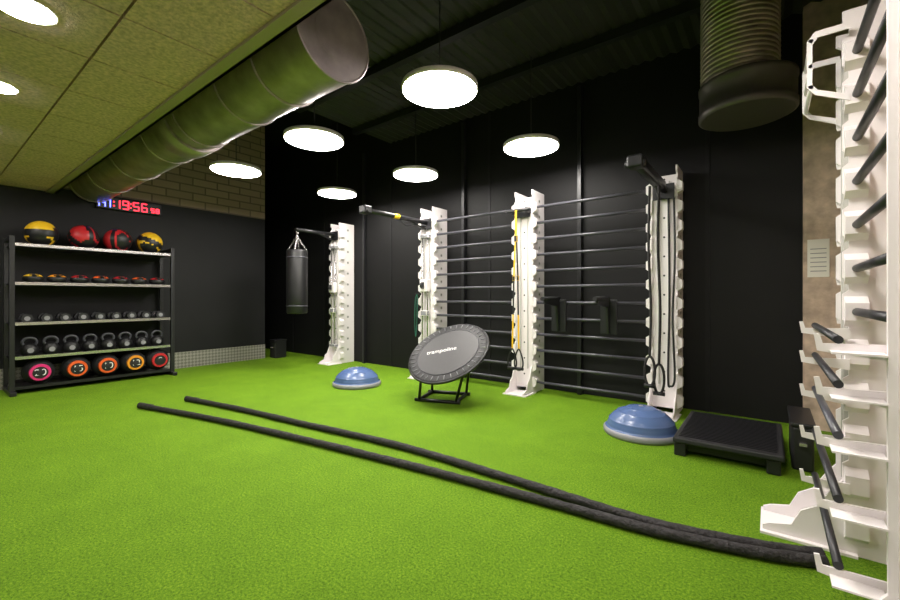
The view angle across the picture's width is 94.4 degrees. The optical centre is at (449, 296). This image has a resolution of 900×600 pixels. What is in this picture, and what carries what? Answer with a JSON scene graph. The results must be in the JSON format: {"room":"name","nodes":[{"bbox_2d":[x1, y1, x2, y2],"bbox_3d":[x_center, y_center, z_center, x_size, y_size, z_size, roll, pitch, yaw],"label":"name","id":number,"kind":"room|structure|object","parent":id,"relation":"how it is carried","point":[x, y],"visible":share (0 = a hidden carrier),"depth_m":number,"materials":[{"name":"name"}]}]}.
{"room":"gym","nodes":[
{"label":"gym","id":0,"kind":"room"},
{"bbox_2d":[0,126,264,368],"bbox_3d":[-5.695,-1.100,5.687,0.200,4.600,6.490,0,0,37],"label":"wall","id":1,"kind":"structure","parent":0,"point":[214,223],"depth_m":6.92,"materials":[{"name":"grey paint"}]},
{"bbox_2d":[95,198,160,215],"bbox_3d":[-4.944,-1.400,6.441,0.074,0.170,0.820,0,0,37],"label":"wall clock","id":2,"kind":"object","parent":1,"relation":"attached to","point":[113,204],"visible":0.91,"depth_m":6.42,"materials":[{"name":"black plastic"}]},
{"bbox_2d":[0,344,264,389],"bbox_3d":[-5.612,1.065,5.624,0.008,0.270,6.490,0,0,37],"label":"baseboard","id":3,"kind":"structure","parent":1,"relation":"attached to","point":[233,354],"depth_m":7.38,"materials":[{"name":"white metal"}]},
{"bbox_2d":[0,0,295,190],"bbox_3d":[-3.175,-1.480,1.825,8.500,0.060,3.430,0,0,37],"label":"ceiling","id":4,"kind":"structure","parent":0,"point":[82,80],"depth_m":2.62,"materials":[{"name":"beige tile"}]},
{"bbox_2d":[0,81,18,93],"bbox_3d":[-3.121,-1.444,2.849,0.250,0.009,0.250,0,0,37],"label":"recessed light","id":5,"kind":"object","parent":4,"relation":"in","point":[5,88],"visible":1,"depth_m":2.89,"materials":[{"name":"white plastic"}]},
{"bbox_2d":[0,0,57,25],"bbox_3d":[-2.137,-1.444,2.094,0.250,0.009,0.250,0,0,37],"label":"recessed light","id":6,"kind":"object","parent":4,"relation":"in","point":[32,11],"visible":1,"depth_m":2.10,"materials":[{"name":"white plastic"}]},
{"bbox_2d":[46,0,331,193],"bbox_3d":[-2.146,-1.510,3.166,8.500,0.160,0.090,0,0,37],"label":"ceiling beam","id":7,"kind":"structure","parent":4,"relation":"attached to","point":[298,11],"depth_m":2.68,"materials":[{"name":"beige paint"}]},
{"bbox_2d":[265,110,336,150],"bbox_3d":[-2.679,-3.450,3.884,10.620,0.100,7.700,0,0,37],"label":"ceiling","id":8,"kind":"structure","parent":0,"point":[274,131],"depth_m":8.17,"materials":[{"name":"black paint"}]},
{"bbox_2d":[69,0,368,202],"bbox_3d":[-2.984,-2.382,4.382,5.690,2.035,0.590,0,0,37],"label":"air duct","id":9,"kind":"object","parent":8,"relation":"hanging from","point":[326,52],"visible":0.74,"depth_m":3.05,"materials":[{"name":"metal"}]},
{"bbox_2d":[209,138,261,177],"bbox_3d":[-2.792,-2.520,5.445,0.606,1.760,0.606,0,0,37],"label":"pendant lamp","id":10,"kind":"object","parent":8,"relation":"hanging from","point":[224,167],"visible":0.96,"depth_m":5.36,"materials":[{"name":"white plastic"}]},
{"bbox_2d":[317,187,356,198],"bbox_3d":[-1.805,-2.520,6.666,0.606,1.760,0.606,0,0,37],"label":"pendant lamp","id":11,"kind":"object","parent":8,"relation":"hanging from","point":[330,192],"visible":0.98,"depth_m":6.54,"materials":[{"name":"white plastic"}]},
{"bbox_2d":[0,348,886,599],"bbox_3d":[-2.679,1.250,3.884,10.620,0.100,7.700,0,0,37],"label":"floor","id":12,"kind":"structure","parent":0,"point":[103,496],"depth_m":2.52,"materials":[{"name":"green carpet"}]},
{"bbox_2d":[2,235,176,396],"bbox_3d":[-4.972,0.225,5.882,0.630,1.950,1.780,0,0,37],"label":"equipment rack","id":13,"kind":"object","parent":12,"relation":"on","point":[10,355],"visible":0.94,"depth_m":5.53,"materials":[{"name":"black metal"}]},
{"bbox_2d":[17,313,33,321],"bbox_3d":[-5.404,0.270,5.306,0.294,0.116,0.116,0,0,37],"label":"dumbbell","id":14,"kind":"object","parent":13,"relation":"on","point":[23,317],"visible":0.97,"depth_m":5.22,"materials":[{"name":"black metal"}]},
{"bbox_2d":[20,337,38,355],"bbox_3d":[-5.340,0.626,5.295,0.177,0.244,0.176,0,0,37],"label":"kettlebell","id":15,"kind":"object","parent":13,"relation":"in","point":[28,349],"visible":0.98,"depth_m":5.25,"materials":[{"name":"black metal"}]},
{"bbox_2d":[22,274,43,281],"bbox_3d":[-5.305,-0.234,5.306,0.210,0.127,0.205,0,0,37],"label":"ball","id":16,"kind":"object","parent":13,"relation":"on","point":[28,277],"visible":0.85,"depth_m":5.24,"materials":[{"name":"black plastic"}]},
{"bbox_2d":[21,359,54,383],"bbox_3d":[-5.291,0.955,5.359,0.314,0.314,0.314,0,0,37],"label":"ball","id":17,"kind":"object","parent":13,"relation":"on","point":[37,371],"visible":1,"depth_m":5.27,"materials":[{"name":"black rubber"}]},
{"bbox_2d":[23,221,58,244],"bbox_3d":[-5.315,-0.820,5.427,0.336,0.336,0.336,0,0,37],"label":"medicine ball","id":18,"kind":"object","parent":13,"relation":"on","point":[36,232],"visible":0.82,"depth_m":5.33,"materials":[{"name":"black plastic"}]},
{"bbox_2d":[37,313,52,321],"bbox_3d":[-5.295,0.270,5.449,0.294,0.116,0.116,0,0,37],"label":"dumbbell","id":19,"kind":"object","parent":13,"relation":"on","point":[44,317],"visible":0.98,"depth_m":5.37,"materials":[{"name":"black rubber"}]},
{"bbox_2d":[41,336,59,353],"bbox_3d":[-5.219,0.626,5.452,0.177,0.244,0.176,0,0,37],"label":"kettlebell","id":20,"kind":"object","parent":13,"relation":"in","point":[49,347],"visible":0.98,"depth_m":5.41,"materials":[{"name":"black metal"}]},
{"bbox_2d":[46,274,67,282],"bbox_3d":[-5.168,-0.234,5.485,0.210,0.127,0.205,0,0,37],"label":"ball","id":21,"kind":"object","parent":13,"relation":"on","point":[56,278],"visible":0.84,"depth_m":5.42,"materials":[{"name":"black plastic"}]},
{"bbox_2d":[55,313,71,320],"bbox_3d":[-5.185,0.270,5.592,0.294,0.116,0.116,0,0,37],"label":"dumbbell","id":22,"kind":"object","parent":13,"relation":"on","point":[60,316],"visible":0.97,"depth_m":5.51,"materials":[{"name":"black rubber"}]},
{"bbox_2d":[62,334,79,352],"bbox_3d":[-5.099,0.626,5.609,0.177,0.244,0.176,0,0,37],"label":"kettlebell","id":23,"kind":"object","parent":13,"relation":"in","point":[71,345],"visible":0.98,"depth_m":5.56,"materials":[{"name":"black metal"}]},
{"bbox_2d":[59,356,90,378],"bbox_3d":[-5.072,0.955,5.644,0.314,0.314,0.314,0,0,37],"label":"ball","id":24,"kind":"object","parent":13,"relation":"on","point":[74,367],"visible":1,"depth_m":5.55,"materials":[{"name":"black rubber"}]},
{"bbox_2d":[69,275,88,282],"bbox_3d":[-5.032,-0.234,5.663,0.210,0.127,0.205,0,0,37],"label":"ball","id":25,"kind":"object","parent":13,"relation":"on","point":[77,278],"visible":0.78,"depth_m":5.59,"materials":[{"name":"black plastic"}]},
{"bbox_2d":[73,312,88,319],"bbox_3d":[-5.076,0.270,5.735,0.294,0.116,0.116,0,0,37],"label":"dumbbell","id":26,"kind":"object","parent":13,"relation":"on","point":[77,316],"visible":0.98,"depth_m":5.66,"materials":[{"name":"black rubber"}]},
{"bbox_2d":[67,225,99,247],"bbox_3d":[-5.059,-0.820,5.760,0.336,0.336,0.336,0,0,37],"label":"medicine ball","id":27,"kind":"object","parent":13,"relation":"on","point":[84,236],"visible":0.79,"depth_m":5.66,"materials":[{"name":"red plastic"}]},
{"bbox_2d":[82,333,97,350],"bbox_3d":[-4.978,0.626,5.766,0.177,0.244,0.176,0,0,37],"label":"kettlebell","id":28,"kind":"object","parent":13,"relation":"in","point":[89,344],"visible":0.98,"depth_m":5.72,"materials":[{"name":"black metal"}]},
{"bbox_2d":[90,312,105,319],"bbox_3d":[-4.966,0.270,5.878,0.294,0.116,0.116,0,0,37],"label":"dumbbell","id":29,"kind":"object","parent":13,"relation":"on","point":[95,315],"visible":1,"depth_m":5.80,"materials":[{"name":"black rubber"}]},
{"bbox_2d":[91,276,109,283],"bbox_3d":[-4.894,-0.234,5.842,0.210,0.127,0.205,0,0,37],"label":"weight plate","id":30,"kind":"object","parent":13,"relation":"on","point":[97,279],"visible":0.78,"depth_m":5.78,"materials":[{"name":"black plastic"}]},
{"bbox_2d":[91,353,118,375],"bbox_3d":[-4.877,0.955,5.898,0.314,0.314,0.314,0,0,37],"label":"ball","id":31,"kind":"object","parent":13,"relation":"on","point":[105,364],"visible":1,"depth_m":5.80,"materials":[{"name":"black rubber"}]},
{"bbox_2d":[100,332,115,349],"bbox_3d":[-4.858,0.626,5.923,0.177,0.244,0.176,0,0,37],"label":"kettlebell","id":32,"kind":"object","parent":13,"relation":"in","point":[107,343],"visible":0.98,"depth_m":5.88,"materials":[{"name":"black metal"}]},
{"bbox_2d":[106,312,121,318],"bbox_3d":[-4.856,0.270,6.021,0.294,0.116,0.116,0,0,37],"label":"dumbbell","id":33,"kind":"object","parent":13,"relation":"on","point":[110,315],"visible":0.97,"depth_m":5.94,"materials":[{"name":"black rubber"}]},
{"bbox_2d":[103,229,131,249],"bbox_3d":[-4.828,-0.820,6.061,0.336,0.336,0.336,0,0,37],"label":"medicine ball","id":34,"kind":"object","parent":13,"relation":"on","point":[114,239],"visible":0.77,"depth_m":5.95,"materials":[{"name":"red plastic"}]},
{"bbox_2d":[111,276,128,283],"bbox_3d":[-4.758,-0.234,6.020,0.210,0.127,0.205,0,0,37],"label":"weight plate","id":35,"kind":"object","parent":13,"relation":"on","point":[116,280],"visible":0.85,"depth_m":5.95,"materials":[{"name":"black plastic"}]},
{"bbox_2d":[117,332,132,347],"bbox_3d":[-4.737,0.626,6.080,0.177,0.244,0.176,0,0,37],"label":"kettlebell","id":36,"kind":"object","parent":13,"relation":"in","point":[124,342],"visible":0.97,"depth_m":6.03,"materials":[{"name":"black metal"}]},
{"bbox_2d":[121,311,136,318],"bbox_3d":[-4.747,0.270,6.163,0.294,0.116,0.116,0,0,37],"label":"dumbbell","id":37,"kind":"object","parent":13,"relation":"on","point":[126,315],"visible":0.98,"depth_m":6.09,"materials":[{"name":"black rubber"}]},
{"bbox_2d":[119,351,145,372],"bbox_3d":[-4.683,0.955,6.152,0.314,0.314,0.314,0,0,37],"label":"ball","id":38,"kind":"object","parent":13,"relation":"on","point":[132,361],"visible":1,"depth_m":6.05,"materials":[{"name":"black rubber"}]},
{"bbox_2d":[131,277,147,283],"bbox_3d":[-4.621,-0.234,6.199,0.210,0.127,0.205,0,0,37],"label":"weight plate","id":39,"kind":"object","parent":13,"relation":"on","point":[137,280],"visible":0.8,"depth_m":6.13,"materials":[{"name":"black plastic"}]},
{"bbox_2d":[134,331,147,346],"bbox_3d":[-4.617,0.626,6.237,0.177,0.244,0.176,0,0,37],"label":"kettlebell","id":40,"kind":"object","parent":13,"relation":"in","point":[141,341],"visible":0.98,"depth_m":6.19,"materials":[{"name":"black metal"}]},
{"bbox_2d":[136,311,150,317],"bbox_3d":[-4.637,0.270,6.306,0.294,0.116,0.116,0,0,37],"label":"dumbbell","id":41,"kind":"object","parent":13,"relation":"on","point":[140,314],"visible":0.97,"depth_m":6.23,"materials":[{"name":"black rubber"}]},
{"bbox_2d":[136,232,162,252],"bbox_3d":[-4.590,-0.820,6.371,0.336,0.336,0.336,0,0,37],"label":"medicine ball","id":42,"kind":"object","parent":13,"relation":"on","point":[147,241],"visible":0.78,"depth_m":6.26,"materials":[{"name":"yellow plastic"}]},
{"bbox_2d":[145,349,168,369],"bbox_3d":[-4.497,0.955,6.394,0.314,0.314,0.314,0,0,37],"label":"ball","id":43,"kind":"object","parent":13,"relation":"on","point":[156,359],"visible":1,"depth_m":6.29,"materials":[{"name":"black rubber"}]},
{"bbox_2d":[150,330,163,345],"bbox_3d":[-4.496,0.626,6.394,0.177,0.244,0.176,0,0,37],"label":"kettlebell","id":44,"kind":"object","parent":13,"relation":"in","point":[155,340],"visible":0.98,"depth_m":6.34,"materials":[{"name":"black metal"}]},
{"bbox_2d":[149,278,164,284],"bbox_3d":[-4.484,-0.234,6.377,0.210,0.127,0.205,0,0,37],"label":"weight plate","id":45,"kind":"object","parent":13,"relation":"on","point":[153,281],"visible":0.88,"depth_m":6.31,"materials":[{"name":"black plastic"}]},
{"bbox_2d":[150,311,164,317],"bbox_3d":[-4.528,0.270,6.449,0.294,0.116,0.116,0,0,37],"label":"dumbbell","id":46,"kind":"object","parent":13,"relation":"on","point":[154,314],"visible":0.98,"depth_m":6.37,"materials":[{"name":"black rubber"}]},
{"bbox_2d":[269,338,286,357],"bbox_3d":[-3.422,1.020,8.288,0.220,0.360,0.275,0,0,37],"label":"equipment case","id":47,"kind":"object","parent":12,"relation":"on","point":[277,346],"visible":1,"depth_m":8.22,"materials":[{"name":"black plastic"}]},
{"bbox_2d":[318,223,353,365],"bbox_3d":[-2.069,-0.070,7.619,0.340,2.540,0.590,0,0,37],"label":"post","id":48,"kind":"object","parent":12,"relation":"on","point":[341,279],"visible":0.99,"depth_m":7.62,"materials":[{"name":"white painted metal"},{"name":"brushed steel"}]},
{"bbox_2d":[286,234,307,313],"bbox_3d":[-2.559,-0.387,6.981,0.348,1.333,0.348,0,0,37],"label":"bag","id":49,"kind":"object","parent":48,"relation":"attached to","point":[296,259],"visible":1,"depth_m":6.84,"materials":[{"name":"black leather"}]},
{"bbox_2d":[294,227,337,240],"bbox_3d":[-2.338,-1.108,7.269,0.200,0.163,0.788,0,0,37],"label":"bracket","id":50,"kind":"object","parent":48,"relation":"attached to","point":[334,235],"depth_m":7.36,"materials":[{"name":"black metal"}]},
{"bbox_2d":[332,367,380,389],"bbox_3d":[-1.270,1.077,5.688,0.650,0.247,0.650,0,0,37],"label":"dome","id":51,"kind":"object","parent":12,"relation":"on","point":[351,378],"visible":1,"depth_m":5.47,"materials":[{"name":"blue plastic"}]},
{"bbox_2d":[408,324,489,404],"bbox_3d":[-0.012,0.764,4.771,0.986,0.871,0.826,0,0,37],"label":"trampoline","id":52,"kind":"object","parent":12,"relation":"on","point":[448,354],"visible":1,"depth_m":4.71,"materials":[{"name":"grey fabric"}]},
{"bbox_2d":[137,402,829,567],"bbox_3d":[-0.842,1.170,3.173,5.683,0.066,0.155,0,0,29],"label":"rope","id":53,"kind":"object","parent":12,"relation":"on","point":[747,550],"visible":0.99,"depth_m":2.34,"materials":[{"name":"black fabric"}]},
{"bbox_2d":[184,396,825,555],"bbox_3d":[-0.661,1.170,3.361,5.564,0.066,0.214,0,0,33],"label":"rope","id":54,"kind":"object","parent":12,"relation":"on","point":[554,492],"visible":0.94,"depth_m":2.60,"materials":[{"name":"black fabric"}]},
{"bbox_2d":[407,164,683,421],"bbox_3d":[0.950,-0.070,5.302,3.552,2.540,0.590,0,0,37],"label":"bars","id":55,"kind":"object","parent":12,"relation":"on","point":[433,301],"visible":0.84,"depth_m":5.18,"materials":[{"name":"white metal"}]},
{"bbox_2d":[359,205,430,229],"bbox_3d":[-0.732,-1.086,5.748,0.200,0.168,1.250,0,0,37],"label":"boom","id":56,"kind":"object","parent":55,"relation":"attached to","point":[363,209],"visible":1,"depth_m":5.74,"materials":[{"name":"black metal"}]},
{"bbox_2d":[414,293,419,336],"bbox_3d":[-0.504,0.271,6.349,0.060,0.667,0.100,0,0,37],"label":"band","id":57,"kind":"object","parent":55,"relation":"hanging from","point":[415,293],"visible":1,"depth_m":6.33,"materials":[{"name":"teal rubber"}]},
{"bbox_2d":[507,210,523,370],"bbox_3d":[0.808,-0.080,5.144,0.228,1.980,0.042,0,0,37],"label":"suspension trainer","id":58,"kind":"object","parent":55,"relation":"hanging from","point":[515,367],"visible":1,"depth_m":5.14,"materials":[{"name":"yellow fabric"}]},
{"bbox_2d":[506,207,530,217],"bbox_3d":[0.879,-1.060,5.203,0.320,0.120,0.150,0,0,37],"label":"bracket","id":59,"kind":"object","parent":55,"relation":"attached to","point":[524,212],"depth_m":5.20,"materials":[{"name":"black metal"}]},
{"bbox_2d":[540,297,566,331],"bbox_3d":[1.165,0.203,4.803,0.180,0.414,0.480,0,0,37],"label":"handle","id":60,"kind":"object","parent":55,"relation":"attached to","point":[559,307],"visible":1,"depth_m":4.93,"materials":[{"name":"black metal"}]},
{"bbox_2d":[592,297,616,333],"bbox_3d":[1.625,0.203,4.450,0.180,0.414,0.480,0,0,37],"label":"handle","id":61,"kind":"object","parent":55,"relation":"attached to","point":[608,308],"visible":1,"depth_m":4.59,"materials":[{"name":"black metal"}]},
{"bbox_2d":[625,153,673,200],"bbox_3d":[1.837,-1.078,3.820,0.200,0.164,1.178,0,0,37],"label":"boom","id":62,"kind":"object","parent":55,"relation":"attached to","point":[639,163],"visible":0.98,"depth_m":3.73,"materials":[{"name":"black metal"}]},
{"bbox_2d":[643,185,665,395],"bbox_3d":[1.951,-0.061,3.980,0.188,1.999,0.067,0,0,37],"label":"trainer","id":63,"kind":"object","parent":62,"relation":"hanging from","point":[646,384],"visible":1,"depth_m":3.97,"materials":[{"name":"black rubber"}]},
{"bbox_2d":[667,198,675,387],"bbox_3d":[2.236,-0.041,4.208,0.080,1.918,0.041,0,0,37],"label":"band","id":64,"kind":"object","parent":62,"relation":"hanging from","point":[668,199],"visible":1,"depth_m":4.20,"materials":[{"name":"black rubber"}]},
{"bbox_2d":[603,404,677,445],"bbox_3d":[1.678,1.077,3.666,0.620,0.247,0.620,0,0,37],"label":"dome","id":65,"kind":"object","parent":12,"relation":"on","point":[641,424],"visible":1,"depth_m":3.48,"materials":[{"name":"blue plastic"}]},
{"bbox_2d":[673,411,784,475],"bbox_3d":[2.226,1.124,3.315,0.665,0.152,0.910,0,0,37],"label":"step platform","id":66,"kind":"object","parent":12,"relation":"on","point":[734,438],"visible":1,"depth_m":3.13,"materials":[{"name":"black plastic"}]},
{"bbox_2d":[787,406,815,472],"bbox_3d":[2.587,1.035,3.076,0.140,0.330,0.590,0,0,37],"label":"equipment case","id":67,"kind":"object","parent":12,"relation":"on","point":[801,449],"visible":0.84,"depth_m":2.89,"materials":[{"name":"black plastic"}]},
{"bbox_2d":[760,0,899,599],"bbox_3d":[1.570,-0.070,1.578,0.650,2.540,1.535,0,0,37],"label":"rack","id":68,"kind":"object","parent":12,"relation":"on","point":[853,510],"visible":1,"depth_m":1.88,"materials":[{"name":"white"}]},
{"bbox_2d":[265,13,802,422],"bbox_3d":[-0.628,-1.100,7.031,10.043,4.600,0.208,0,0,37],"label":"wall","id":69,"kind":"structure","parent":0,"point":[743,191],"depth_m":5.07,"materials":[{"name":"black paint"}]},
{"bbox_2d":[362,153,365,362],"bbox_3d":[-1.556,-0.700,7.566,0.050,3.800,0.060,0,0,37],"label":"trim","id":70,"kind":"structure","parent":69,"relation":"attached to","point":[363,154],"depth_m":7.54,"materials":[{"name":"black metal"}]},
{"bbox_2d":[461,122,465,377],"bbox_3d":[0.205,-0.700,6.214,0.050,3.800,0.060,0,0,37],"label":"trim","id":71,"kind":"structure","parent":69,"relation":"attached to","point":[463,124],"depth_m":6.19,"materials":[{"name":"black metal"}]},
{"bbox_2d":[577,85,582,394],"bbox_3d":[1.602,-0.700,5.143,0.050,3.800,0.060,0,0,37],"label":"trim","id":72,"kind":"structure","parent":69,"relation":"attached to","point":[579,87],"depth_m":5.12,"materials":[{"name":"black metal"}]},
{"bbox_2d":[295,0,822,143],"bbox_3d":[0.423,-2.620,4.314,5.820,0.120,2.840,0,0,37],"label":"ceiling","id":73,"kind":"structure","parent":0,"point":[568,42],"depth_m":4.40,"materials":[{"name":"grey"}]},
{"bbox_2d":[283,101,343,150],"bbox_3d":[-1.426,-2.170,4.384,0.606,1.060,0.606,0,0,37],"label":"pendant lamp","id":74,"kind":"object","parent":73,"relation":"hanging from","point":[310,137],"visible":0.98,"depth_m":4.32,"materials":[{"name":"white"}]},
{"bbox_2d":[393,103,437,181],"bbox_3d":[-0.464,-2.170,5.637,0.606,1.060,0.606,0,0,37],"label":"pendant lamp","id":75,"kind":"object","parent":73,"relation":"hanging from","point":[414,173],"visible":1,"depth_m":5.58,"materials":[{"name":"white"}]},
{"bbox_2d":[402,0,477,107],"bbox_3d":[-0.081,-2.170,3.327,0.606,1.060,0.606,0,0,37],"label":"pendant lamp","id":76,"kind":"object","parent":73,"relation":"hanging from","point":[433,86],"visible":1,"depth_m":3.26,"materials":[{"name":"white"}]},
{"bbox_2d":[503,56,558,156],"bbox_3d":[0.893,-2.170,4.596,0.606,1.060,0.606,0,0,37],"label":"pendant lamp","id":77,"kind":"object","parent":73,"relation":"hanging from","point":[532,144],"visible":0.99,"depth_m":4.54,"materials":[{"name":"white"}]},
{"bbox_2d":[698,0,798,131],"bbox_3d":[2.491,-2.450,3.509,0.690,1.860,0.690,0,0,37],"label":"air duct","id":78,"kind":"object","parent":73,"relation":"hanging from","point":[745,83],"visible":1,"depth_m":3.33,"materials":[{"name":"metal"}]},
{"bbox_2d":[803,0,860,431],"bbox_3d":[3.557,-1.100,3.762,0.577,4.600,0.300,0,0,37],"label":"wall","id":79,"kind":"structure","parent":0,"point":[820,172],"depth_m":3.74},
{"bbox_2d":[807,238,829,276],"bbox_3d":[3.315,-0.350,3.754,0.150,0.340,0.005,0,0,37],"label":"notice","id":80,"kind":"object","parent":79,"relation":"attached to","point":[818,250],"depth_m":3.75,"materials":[{"name":"white paper"}]},
{"bbox_2d":[861,0,868,5],"bbox_3d":[1.423,-1.100,0.672,0.200,4.600,7.200,0,0,37],"label":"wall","id":81,"kind":"structure","parent":0,"point":[863,2],"depth_m":3.45,"materials":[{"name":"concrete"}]}
]}

